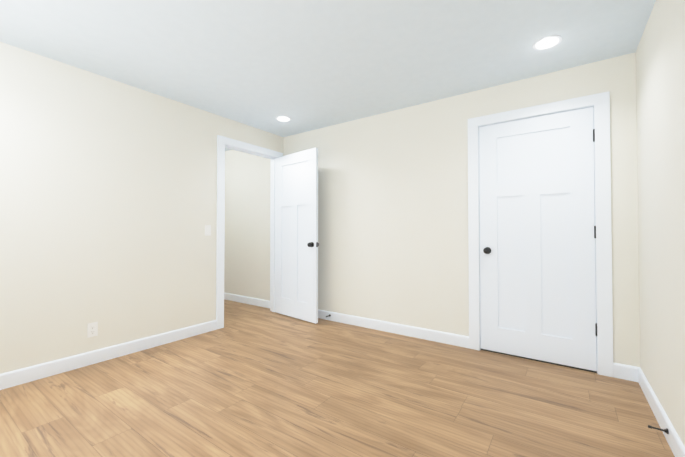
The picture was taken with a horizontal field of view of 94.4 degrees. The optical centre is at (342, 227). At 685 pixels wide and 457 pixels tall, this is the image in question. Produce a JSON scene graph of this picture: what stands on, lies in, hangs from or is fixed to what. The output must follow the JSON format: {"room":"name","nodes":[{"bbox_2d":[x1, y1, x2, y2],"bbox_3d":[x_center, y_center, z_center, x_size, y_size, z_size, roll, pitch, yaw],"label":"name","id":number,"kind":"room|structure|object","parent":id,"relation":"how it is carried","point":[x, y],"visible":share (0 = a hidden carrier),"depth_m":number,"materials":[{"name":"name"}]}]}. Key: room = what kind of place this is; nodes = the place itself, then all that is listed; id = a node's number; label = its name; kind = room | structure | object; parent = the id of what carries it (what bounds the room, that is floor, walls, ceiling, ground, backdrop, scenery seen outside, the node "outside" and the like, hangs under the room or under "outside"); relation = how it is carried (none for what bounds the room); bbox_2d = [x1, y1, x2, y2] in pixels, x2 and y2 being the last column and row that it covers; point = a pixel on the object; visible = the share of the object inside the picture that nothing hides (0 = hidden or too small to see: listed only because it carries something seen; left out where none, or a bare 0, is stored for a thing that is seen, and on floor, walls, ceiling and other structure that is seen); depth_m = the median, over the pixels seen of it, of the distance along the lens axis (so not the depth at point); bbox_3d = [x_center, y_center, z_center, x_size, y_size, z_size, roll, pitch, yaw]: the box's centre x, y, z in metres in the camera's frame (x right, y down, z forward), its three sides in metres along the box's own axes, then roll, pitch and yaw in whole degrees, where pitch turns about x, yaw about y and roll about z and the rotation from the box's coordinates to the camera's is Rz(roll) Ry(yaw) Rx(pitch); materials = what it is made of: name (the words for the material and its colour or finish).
{"room":"empty bedroom","nodes":[
{"label":"empty bedroom","id":0,"kind":"room"},
{"bbox_2d":[0,42,283,373],"bbox_3d":[-1.978,-0.074,2.930,0.120,2.440,3.820,-1,-1,35],"label":"wall","id":1,"kind":"structure","parent":0,"point":[108,199],"depth_m":2.69,"materials":[{"name":"beige paint"}]},
{"bbox_2d":[87,322,97,337],"bbox_3d":[-2.087,0.857,2.649,0.007,0.115,0.070,-1,-1,35],"label":"electrical outlet plate","id":2,"kind":"object","parent":1,"relation":"attached to","point":[92,329],"visible":1,"depth_m":2.65,"materials":[{"name":"white plastic"}]},
{"bbox_2d":[0,320,216,389],"bbox_3d":[-2.180,1.085,2.508,0.014,0.108,2.628,-1,-1,35],"label":"baseboard","id":3,"kind":"structure","parent":1,"relation":"attached to","point":[70,363],"depth_m":2.66,"materials":[{"name":"white"}]},
{"bbox_2d":[205,225,210,235],"bbox_3d":[-1.487,0.035,3.512,0.014,0.115,0.070,-1,-1,35],"label":"switch plate","id":4,"kind":"object","parent":1,"relation":"attached to","point":[207,230],"visible":1,"depth_m":3.51,"materials":[{"name":"white plastic"}]},
{"bbox_2d":[216,135,282,328],"bbox_3d":[-1.188,0.061,4.056,0.156,2.207,1.019,-1,-1,35],"label":"door frame","id":5,"kind":"structure","parent":1,"relation":"attached to","point":[222,141],"depth_m":3.67,"materials":[{"name":"white wood"}]},
{"bbox_2d":[274,148,318,323],"bbox_3d":[-0.611,0.102,4.064,0.827,2.095,0.170,-1,-1,42],"label":"entry door","id":6,"kind":"structure","parent":1,"relation":"in","point":[296,235],"depth_m":4.01,"materials":[{"name":"white wood"}]},
{"bbox_2d":[0,0,655,150],"bbox_3d":[-1.051,-1.327,2.788,6.025,0.060,4.620,-1,-1,35],"label":"ceiling","id":7,"kind":"structure","parent":0,"point":[306,65],"depth_m":2.28,"materials":[{"name":"paint"}]},
{"bbox_2d":[276,116,290,121],"bbox_3d":[-0.698,-1.278,3.749,0.180,0.005,0.180,-1,-1,35],"label":"recessed light","id":8,"kind":"object","parent":7,"relation":"in","point":[283,118],"visible":1,"depth_m":3.73,"materials":[{"name":"white plastic"}]},
{"bbox_2d":[532,35,561,49],"bbox_3d":[1.448,-1.303,2.246,0.180,0.005,0.180,-1,-1,35],"label":"recessed light","id":9,"kind":"object","parent":7,"relation":"in","point":[547,42],"visible":1,"depth_m":2.24,"materials":[{"name":"white plastic"}]},
{"bbox_2d":[0,299,674,456],"bbox_3d":[-1.051,1.173,2.748,6.025,0.060,4.620,-1,-1,35],"label":"floor","id":10,"kind":"structure","parent":0,"point":[248,380],"depth_m":2.04,"materials":[{"name":"brown wood"}]},
{"bbox_2d":[224,52,639,366],"bbox_3d":[-0.150,-0.056,4.054,6.025,2.440,0.120,-1,-1,35],"label":"wall","id":11,"kind":"structure","parent":0,"point":[393,216],"depth_m":3.37,"materials":[{"name":"beige paint"}]},
{"bbox_2d":[224,292,269,307],"bbox_3d":[-1.737,1.126,5.060,1.950,0.108,0.023,-1,-1,35],"label":"baseboard","id":12,"kind":"structure","parent":11,"relation":"attached to","point":[227,296],"depth_m":4.86,"materials":[{"name":"white"}]},
{"bbox_2d":[318,309,468,347],"bbox_3d":[0.181,1.105,3.717,2.490,0.108,0.023,-1,-1,35],"label":"baseboard","id":13,"kind":"structure","parent":11,"relation":"attached to","point":[422,333],"depth_m":3.41,"materials":[{"name":"white"}]},
{"bbox_2d":[479,107,596,370],"bbox_3d":[1.647,0.090,2.743,0.855,2.075,0.170,-1,-1,35],"label":"closet door","id":14,"kind":"structure","parent":11,"relation":"in","point":[537,249],"depth_m":2.70,"materials":[{"name":"white wood"}]},
{"bbox_2d":[468,91,612,376],"bbox_3d":[1.667,0.088,2.778,0.882,2.110,0.120,-1,-1,35],"label":"door frame","id":15,"kind":"structure","parent":11,"relation":"attached to","point":[595,245],"depth_m":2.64,"materials":[{"name":"white wood"}]},
{"bbox_2d":[636,0,684,446],"bbox_3d":[1.137,-0.109,0.747,0.120,2.440,3.820,-1,-1,35],"label":"wall","id":16,"kind":"structure","parent":0,"point":[660,83],"depth_m":1.74,"materials":[{"name":"beige paint"}]},
{"bbox_2d":[632,366,684,456],"bbox_3d":[1.117,1.058,0.816,0.014,0.108,3.700,-1,-1,35],"label":"baseboard","id":17,"kind":"structure","parent":16,"relation":"attached to","point":[675,443],"depth_m":1.80,"materials":[{"name":"white"}]},
{"bbox_2d":[648,425,668,433],"bbox_3d":[1.663,1.064,1.673,0.076,0.026,0.026,-1,-1,35],"label":"door stop","id":18,"kind":"object","parent":17,"relation":"attached to","point":[664,430],"visible":1,"depth_m":1.67,"materials":[{"name":"black metal"}]}
]}

